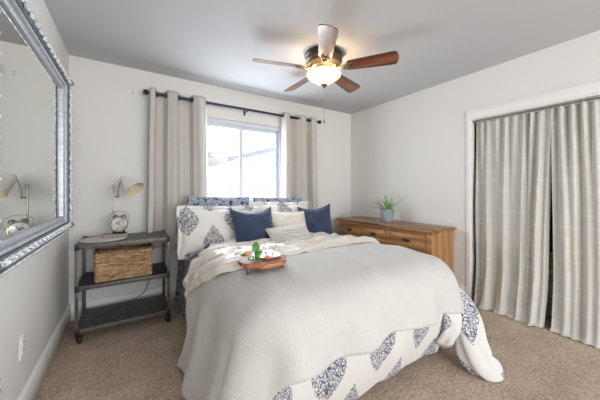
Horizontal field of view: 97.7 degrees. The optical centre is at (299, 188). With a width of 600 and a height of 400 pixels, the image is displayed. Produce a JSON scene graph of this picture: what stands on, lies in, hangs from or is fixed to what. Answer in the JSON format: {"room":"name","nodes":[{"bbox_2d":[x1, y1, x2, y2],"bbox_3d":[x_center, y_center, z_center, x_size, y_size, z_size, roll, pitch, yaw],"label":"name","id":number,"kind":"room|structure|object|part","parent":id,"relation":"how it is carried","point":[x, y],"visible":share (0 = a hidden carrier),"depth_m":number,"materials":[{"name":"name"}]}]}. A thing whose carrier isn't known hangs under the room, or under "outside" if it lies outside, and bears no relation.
{"room":"bedroom","nodes":[
{"label":"bedroom","id":0,"kind":"room"},
{"bbox_2d":[0,0,68,399],"bbox_3d":[-0.554,-0.010,-0.108,0.100,2.440,6.220,0,0,-33],"label":"wall","id":1,"kind":"structure","parent":0,"point":[34,295],"depth_m":1.54,"materials":[{"name":"white paint"}]},
{"bbox_2d":[0,368,1,396],"bbox_3d":[-1.277,0.835,1.109,0.009,0.120,0.072,0,0,-33],"label":"wall outlet","id":2,"kind":"object","parent":1,"relation":"attached to","point":[0,368],"visible":1,"depth_m":1.13,"materials":[{"name":"white plastic"}]},
{"bbox_2d":[19,332,24,361],"bbox_3d":[-1.437,0.815,1.357,0.009,0.120,0.072,0,0,-33],"label":"wall outlet","id":3,"kind":"object","parent":1,"relation":"attached to","point":[22,338],"visible":1,"depth_m":1.34,"materials":[{"name":"white plastic"}]},
{"bbox_2d":[0,0,73,276],"bbox_3d":[-1.355,-0.253,1.342,0.131,1.165,1.405,0,0,-33],"label":"wall mirror","id":4,"kind":"object","parent":1,"relation":"attached to","point":[36,91],"visible":1,"depth_m":1.22,"materials":[{"name":"white mirror"}]},
{"bbox_2d":[18,304,70,399],"bbox_3d":[-0.492,1.131,-0.098,0.016,0.158,5.970,0,0,-33],"label":"baseboard","id":5,"kind":"structure","parent":1,"relation":"attached to","point":[37,377],"depth_m":1.70,"materials":[{"name":"white wood"}]},
{"bbox_2d":[69,55,350,303],"bbox_3d":[-0.639,-0.010,3.451,3.624,2.440,0.150,0,0,-33],"label":"wall","id":6,"kind":"structure","parent":0,"point":[110,120],"depth_m":2.64,"materials":[{"name":"white paint"}]},
{"bbox_2d":[71,284,175,320],"bbox_3d":[-0.636,1.131,3.354,3.492,0.158,0.016,0,0,-33],"label":"baseboard","id":7,"kind":"structure","parent":6,"relation":"attached to","point":[93,303],"depth_m":2.61,"materials":[{"name":"white"}]},
{"bbox_2d":[143,89,321,123],"bbox_3d":[-0.654,-0.969,3.276,2.254,0.078,0.127,0,0,-33],"label":"curtain rod","id":8,"kind":"object","parent":6,"relation":"attached to","point":[145,91],"visible":0.8,"depth_m":3.13,"materials":[{"name":"brown metal"}]},
{"bbox_2d":[146,87,207,249],"bbox_3d":[-1.297,-0.205,2.820,0.623,1.651,0.136,0,0,-33],"label":"curtain","id":9,"kind":"object","parent":8,"relation":"hanging from","point":[177,128],"visible":0.88,"depth_m":2.77,"materials":[{"name":"fabric"}]},
{"bbox_2d":[280,112,317,208],"bbox_3d":[-0.004,-0.205,3.652,0.588,1.651,0.149,0,0,-33],"label":"curtain","id":10,"kind":"object","parent":8,"relation":"hanging from","point":[299,175],"visible":0.73,"depth_m":3.63,"materials":[{"name":"fabric"}]},
{"bbox_2d":[207,117,280,205],"bbox_3d":[-0.716,-0.300,3.372,1.080,1.100,0.140,0,0,-33],"label":"window","id":11,"kind":"structure","parent":6,"relation":"in","point":[240,126],"depth_m":3.38,"materials":[{"name":"grey plastic"}]},
{"bbox_3d":[-0.942,-0.310,3.235,0.482,0.980,0.025,0,0,-33],"label":"sliding sash","id":12,"kind":"part","parent":11,"relation":"part of","materials":[{"name":"glass"}]},
{"bbox_3d":[-0.554,-0.310,3.527,0.568,0.980,0.025,0,0,-33],"label":"fixed sash","id":13,"kind":"part","parent":11,"relation":"part of","materials":[{"name":"clear glass"}]},
{"bbox_2d":[36,300,599,399],"bbox_3d":[1.303,1.240,1.093,4.524,0.060,6.220,0,0,-33],"label":"floor","id":14,"kind":"structure","parent":0,"point":[138,360],"depth_m":1.76,"materials":[{"name":"beige carpet"}]},
{"bbox_2d":[74,230,170,344],"bbox_3d":[-1.568,0.819,2.372,0.673,0.782,0.446,0,0,-33],"label":"nightstand","id":15,"kind":"object","parent":14,"relation":"on","point":[154,306],"visible":0.97,"depth_m":2.29,"materials":[{"name":"grey metal"}]},
{"bbox_3d":[-1.740,0.780,2.043,0.022,0.700,0.050,0,0,-33],"label":"post","id":16,"kind":"part","parent":15,"relation":"part of","materials":[{"name":"grey metal"}]},
{"bbox_3d":[-1.943,0.780,2.358,0.022,0.700,0.050,0,0,-33],"label":"post","id":17,"kind":"part","parent":15,"relation":"part of","materials":[{"name":"grey metal"}]},
{"bbox_2d":[80,236,126,242],"bbox_3d":[-1.697,0.431,2.273,0.332,0.007,0.332,0,0,-33],"label":"mat","id":18,"kind":"object","parent":15,"relation":"on","point":[98,239],"visible":0.85,"depth_m":2.22,"materials":[{"name":"beige fabric"}]},
{"bbox_2d":[102,176,143,237],"bbox_3d":[-1.606,0.157,2.370,0.342,0.542,0.184,0,0,-1],"label":"desk lamp","id":19,"kind":"object","parent":18,"relation":"on","point":[131,187],"visible":0.98,"depth_m":2.36,"materials":[{"name":"beige metal"}]},
{"bbox_3d":[-1.680,0.184,2.367,0.025,0.447,0.010,0,0,-33],"label":"post","id":20,"kind":"part","parent":19,"relation":"part of","materials":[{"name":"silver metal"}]},
{"bbox_2d":[109,211,129,233],"bbox_3d":[-1.630,0.299,2.367,0.174,0.205,0.068,0,0,-7],"label":"alarm clock","id":21,"kind":"object","parent":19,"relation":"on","point":[118,224],"visible":1,"depth_m":2.35,"materials":[{"name":"gold metal"}]},
{"bbox_3d":[-1.517,-0.019,2.369,0.183,0.191,0.179,0,0,-33],"label":"lamp shade","id":22,"kind":"part","parent":19,"relation":"part of","materials":[{"name":"white"}]},
{"bbox_2d":[78,295,166,328],"bbox_3d":[-1.573,1.099,2.374,0.638,0.006,0.401,0,0,-33],"label":"shelf","id":23,"kind":"object","parent":15,"relation":"attached to","point":[143,308],"depth_m":2.32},
{"bbox_2d":[78,263,166,285],"bbox_3d":[-1.573,0.765,2.374,0.638,0.006,0.401,0,0,-33],"label":"shelf","id":24,"kind":"object","parent":15,"relation":"attached to","point":[159,270],"depth_m":2.26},
{"bbox_2d":[93,243,152,282],"bbox_3d":[-1.567,0.635,2.345,0.425,0.253,0.320,0,0,-33],"label":"wicker basket","id":25,"kind":"object","parent":15,"relation":"on","point":[112,263],"visible":0.91,"depth_m":2.22,"materials":[{"name":"brown wicker"}]},
{"bbox_2d":[79,231,166,244],"bbox_3d":[-1.573,0.440,2.374,0.638,0.006,0.401,0,0,-33],"label":"shelf","id":26,"kind":"object","parent":15,"relation":"attached to","point":[144,237],"depth_m":2.31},
{"bbox_2d":[98,280,149,316],"bbox_3d":[-1.611,0.999,2.474,0.042,0.192,0.537,0,0,21],"label":"power cord","id":27,"kind":"object","parent":15,"relation":"on","point":[149,280],"visible":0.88,"depth_m":2.43,"materials":[{"name":"black rubber"}]},
{"bbox_3d":[-1.406,0.780,2.705,0.022,0.700,0.050,0,0,-33],"label":"post","id":28,"kind":"part","parent":15,"relation":"part of","materials":[{"name":"grey metal"}]},
{"bbox_3d":[-1.202,0.780,2.390,0.022,0.700,0.050,0,0,-33],"label":"post","id":29,"kind":"part","parent":15,"relation":"part of","materials":[{"name":"grey metal"}]},
{"bbox_2d":[175,254,197,321],"bbox_3d":[-0.124,0.904,2.379,1.583,0.612,2.030,0,0,-33],"label":"bed","id":30,"kind":"object","parent":14,"relation":"on","point":[183,265],"visible":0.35,"depth_m":2.56,"materials":[{"name":"blue fabric"}]},
{"bbox_2d":[186,196,248,206],"bbox_3d":[-0.886,0.315,2.898,0.720,0.488,0.167,0,0,-39],"label":"sham","id":31,"kind":"object","parent":30,"relation":"on","point":[190,200],"visible":0.29,"depth_m":2.87,"materials":[{"name":"blue fabric"}]},
{"bbox_2d":[176,205,259,259],"bbox_3d":[-0.760,0.408,2.621,0.890,0.506,0.252,0,0,-35],"label":"sham","id":32,"kind":"object","parent":30,"relation":"on","point":[199,227],"visible":0.53,"depth_m":2.47,"materials":[{"name":"white fabric"}]},
{"bbox_2d":[253,197,301,201],"bbox_3d":[-0.262,0.338,3.305,0.709,0.478,0.155,0,0,-30],"label":"sham","id":33,"kind":"object","parent":30,"relation":"on","point":[255,199],"visible":0.23,"depth_m":3.28,"materials":[{"name":"blue fabric"}]},
{"bbox_2d":[252,201,312,211],"bbox_3d":[-0.161,0.386,3.139,0.856,0.489,0.218,0,0,-30],"label":"sham","id":34,"kind":"object","parent":30,"relation":"on","point":[275,206],"visible":0.2,"depth_m":3.14,"materials":[{"name":"white fabric"}]},
{"bbox_2d":[254,204,310,211],"bbox_3d":[-0.163,0.389,3.143,0.780,0.420,0.197,1,-18,-31],"label":"cushion","id":35,"kind":"object","parent":34,"relation":"on","point":[274,207],"depth_m":3.13,"materials":[{"name":"white fabric"}]},
{"bbox_2d":[177,242,463,399],"bbox_3d":[0.034,0.823,2.054,1.835,0.750,1.698,0,0,-33],"label":"coverlet","id":36,"kind":"object","parent":30,"relation":"on","point":[261,333],"visible":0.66,"depth_m":1.34,"materials":[{"name":"white fabric"}]},
{"bbox_2d":[229,207,273,241],"bbox_3d":[-0.439,0.392,2.585,0.464,0.408,0.241,0,0,-36],"label":"throw pillow","id":37,"kind":"object","parent":36,"relation":"on","point":[248,226],"visible":0.65,"depth_m":2.51,"materials":[{"name":"blue fabric"}]},
{"bbox_2d":[238,253,285,274],"bbox_3d":[-0.224,0.447,1.564,0.286,0.070,0.286,0,0,-44],"label":"tray","id":38,"kind":"object","parent":36,"relation":"on","point":[280,260],"visible":0.76,"depth_m":1.47,"materials":[{"name":"red wood"}]},
{"bbox_2d":[240,241,270,260],"bbox_3d":[-0.258,0.361,1.502,0.173,0.101,0.100,0,0,-33],"label":"sprig","id":39,"kind":"object","parent":38,"relation":"on","point":[255,246],"visible":1,"depth_m":1.52,"materials":[{"name":"green plant"}]},
{"bbox_2d":[252,251,280,258],"bbox_3d":[-0.202,0.404,1.596,0.172,0.016,0.172,0,0,-33],"label":"saucer","id":40,"kind":"object","parent":38,"relation":"on","point":[276,253],"visible":0.56,"depth_m":1.60,"materials":[{"name":"white ceramic"}]},
{"bbox_2d":[263,243,277,255],"bbox_3d":[-0.186,0.373,1.613,0.085,0.062,0.085,0,0,12],"label":"cup","id":41,"kind":"object","parent":40,"relation":"on","point":[269,248],"visible":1,"depth_m":1.59,"materials":[{"name":"white ceramic"}]},
{"bbox_2d":[271,211,306,227],"bbox_3d":[-0.104,0.420,2.903,0.443,0.342,0.216,0,0,-28],"label":"throw pillow","id":42,"kind":"object","parent":36,"relation":"on","point":[279,219],"visible":0.43,"depth_m":2.87,"materials":[{"name":"beige fabric"}]},
{"bbox_2d":[184,273,503,399],"bbox_3d":[0.161,0.837,2.032,1.706,0.730,1.866,0,0,-33],"label":"duvet","id":43,"kind":"object","parent":30,"relation":"on","point":[350,377],"visible":0.13,"depth_m":1.55,"materials":[{"name":"white fabric"}]},
{"bbox_2d":[182,232,378,300],"bbox_3d":[-0.101,0.680,2.416,1.832,0.533,1.122,0,0,-33],"label":"cover","id":44,"kind":"object","parent":43,"relation":"on","point":[218,258],"visible":0.69,"depth_m":1.98,"materials":[{"name":"beige fabric"}]},
{"bbox_2d":[265,224,313,242],"bbox_3d":[-0.100,0.448,2.603,0.476,0.168,0.187,0,0,-32],"label":"throw pillow","id":45,"kind":"object","parent":44,"relation":"on","point":[282,234],"visible":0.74,"depth_m":2.54,"materials":[{"name":"beige fabric"}]},
{"bbox_2d":[297,204,333,233],"bbox_3d":[0.193,0.400,3.094,0.432,0.453,0.190,0,0,-10],"label":"throw pillow","id":46,"kind":"object","parent":43,"relation":"on","point":[317,220],"visible":0.61,"depth_m":3.05,"materials":[{"name":"blue fabric"}]},
{"bbox_2d":[336,216,455,271],"bbox_3d":[1.135,0.816,3.405,0.482,0.788,1.485,0,0,-33],"label":"dresser","id":47,"kind":"object","parent":14,"relation":"on","point":[434,240],"visible":0.36,"depth_m":2.97,"materials":[{"name":"brown wood"}]},
{"bbox_3d":[0.708,0.583,3.695,0.027,0.161,0.371,0,0,-33],"label":"drawer","id":48,"kind":"part","parent":47,"relation":"part of","materials":[{"name":"brown wood"}]},
{"bbox_3d":[0.939,0.583,3.338,0.027,0.161,0.371,0,0,-33],"label":"drawer","id":49,"kind":"part","parent":47,"relation":"part of","materials":[{"name":"brown wood"}]},
{"bbox_3d":[0.973,0.792,3.300,0.020,0.675,1.425,0,0,-33],"label":"frame","id":50,"kind":"part","parent":47,"relation":"part of","materials":[{"name":"brown wood"}]},
{"bbox_2d":[370,193,407,221],"bbox_3d":[1.160,0.233,3.451,0.508,0.383,0.412,0,0,26],"label":"potted plant","id":51,"kind":"object","parent":47,"relation":"on","point":[387,213],"visible":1,"depth_m":3.38,"materials":[{"name":"green plant"}]},
{"bbox_3d":[1.139,0.343,3.431,0.183,0.165,0.183,0,0,-33],"label":"pot","id":52,"kind":"part","parent":51,"relation":"part of","materials":[{"name":"ceramic"}]},
{"bbox_3d":[1.196,0.583,2.941,0.027,0.161,0.456,0,0,-33],"label":"drawer","id":53,"kind":"part","parent":47,"relation":"part of","materials":[{"name":"brown wood"}]},
{"bbox_2d":[545,251,552,319],"bbox_3d":[2.400,0.898,2.458,0.198,0.625,0.374,0,0,-33],"label":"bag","id":54,"kind":"object","parent":14,"relation":"on","point":[550,281],"visible":0.06,"depth_m":2.42,"materials":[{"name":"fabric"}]},
{"bbox_2d":[44,0,599,113],"bbox_3d":[1.303,-1.270,1.093,4.524,0.080,6.220,0,0,-33],"label":"ceiling","id":55,"kind":"structure","parent":0,"point":[211,42],"depth_m":2.11,"materials":[{"name":"grey paint"}]},
{"bbox_2d":[252,24,398,122],"bbox_3d":[0.189,-0.915,2.437,1.238,0.629,1.194,0,0,-33],"label":"ceiling fan","id":56,"kind":"object","parent":55,"relation":"hanging from","point":[323,60],"visible":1,"depth_m":2.28,"materials":[{"name":"brown wood"}]},
{"bbox_3d":[-0.195,-1.095,2.282,0.433,0.008,0.148,0,17,-16],"label":"blade","id":57,"kind":"part","parent":56,"relation":"part of","materials":[{"name":"brown wood"}]},
{"bbox_3d":[-0.020,-1.095,2.754,0.148,0.008,0.433,-20,11,-32],"label":"blade","id":58,"kind":"part","parent":56,"relation":"part of","materials":[{"name":"brown wood"}]},
{"bbox_3d":[0.217,-1.002,2.398,0.314,0.111,0.314,0,0,-33],"label":"lamp shade","id":59,"kind":"part","parent":56,"relation":"part of","materials":[{"name":"beige glass"}]},
{"bbox_3d":[0.200,-1.095,1.970,0.148,0.008,0.433,17,1,2],"label":"blade","id":60,"kind":"part","parent":56,"relation":"part of","materials":[{"name":"brown wood"}]},
{"bbox_3d":[0.483,-1.095,2.734,0.148,0.008,0.433,-21,-13,36],"label":"blade","id":61,"kind":"part","parent":56,"relation":"part of","materials":[{"name":"brown wood"}]},
{"bbox_3d":[0.619,-1.095,2.249,0.433,0.008,0.148,0,-17,20],"label":"blade","id":62,"kind":"part","parent":56,"relation":"part of","materials":[{"name":"brown wood"}]},
{"bbox_2d":[351,30,599,293],"bbox_3d":[2.502,-0.010,1.839,0.100,2.440,5.970,0,0,-33],"label":"wall","id":63,"kind":"structure","parent":0,"point":[414,145],"depth_m":3.09,"materials":[{"name":"white paint"}]},
{"bbox_2d":[458,284,465,292],"bbox_3d":[1.311,1.131,3.573,0.016,0.158,1.764,0,0,-33],"label":"baseboard","id":64,"kind":"structure","parent":63,"relation":"attached to","point":[462,287],"depth_m":2.85,"materials":[{"name":"white"}]},
{"bbox_2d":[466,80,599,300],"bbox_3d":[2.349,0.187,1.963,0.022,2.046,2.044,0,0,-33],"label":"trim","id":65,"kind":"structure","parent":63,"relation":"attached to","point":[590,88],"depth_m":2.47,"materials":[{"name":"white"}]},
{"bbox_2d":[472,97,599,122],"bbox_3d":[2.401,-0.718,1.995,0.018,0.017,1.982,0,0,-33],"label":"closet rod","id":66,"kind":"object","parent":63,"relation":"attached to","point":[595,98],"visible":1,"depth_m":2.36,"materials":[{"name":"grey metal"}]},
{"bbox_2d":[474,105,554,327],"bbox_3d":[2.003,0.236,2.521,0.207,1.940,0.623,0,0,-30],"label":"curtain","id":67,"kind":"object","parent":66,"relation":"hanging from","point":[514,162],"visible":1,"depth_m":2.52,"materials":[{"name":"fabric"}]},
{"bbox_2d":[549,96,599,348],"bbox_3d":[2.517,0.235,1.701,0.217,1.938,1.350,0,0,-33],"label":"curtain","id":68,"kind":"object","parent":66,"relation":"hanging from","point":[575,128],"visible":1,"depth_m":2.17,"materials":[{"name":"fabric"}]},
{"bbox_2d":[475,123,552,280],"bbox_3d":[2.880,-0.010,2.084,0.800,2.440,5.970,0,0,-33],"label":"wall","id":69,"kind":"structure","parent":0,"point":[551,253],"depth_m":3.29,"materials":[{"name":"white paint"}]},
{"label":"outside","id":70,"kind":"structure","parent":0,"visible":0},
{"bbox_3d":[-4.668,1.760,10.897,28.000,0.100,16.630,0,0,-33],"label":"paving","id":71,"kind":"object","parent":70,"visible":0},
{"bbox_2d":[208,182,274,199],"bbox_3d":[-0.997,0.780,6.144,13.000,1.840,0.200,0,0,-33],"label":"wall","id":72,"kind":"structure","parent":71,"relation":"on","point":[215,189],"depth_m":5.87,"materials":[{"name":"white paint"}]},
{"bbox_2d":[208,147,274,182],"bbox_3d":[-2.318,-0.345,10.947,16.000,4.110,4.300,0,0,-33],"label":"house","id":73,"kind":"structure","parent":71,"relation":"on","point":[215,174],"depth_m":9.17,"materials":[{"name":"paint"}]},
{"bbox_3d":[2.635,-0.450,2.149,0.028,0.027,2.386,0,0,-33],"label":"pole","id":74,"kind":"object","parent":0,"visible":0},
{"bbox_2d":[549,180,552,250],"bbox_3d":[2.430,0.069,2.466,0.081,1.043,0.437,0,0,-33],"label":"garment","id":75,"kind":"object","parent":74,"relation":"hanging from","point":[551,214],"visible":0.02,"depth_m":2.48,"materials":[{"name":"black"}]}
]}

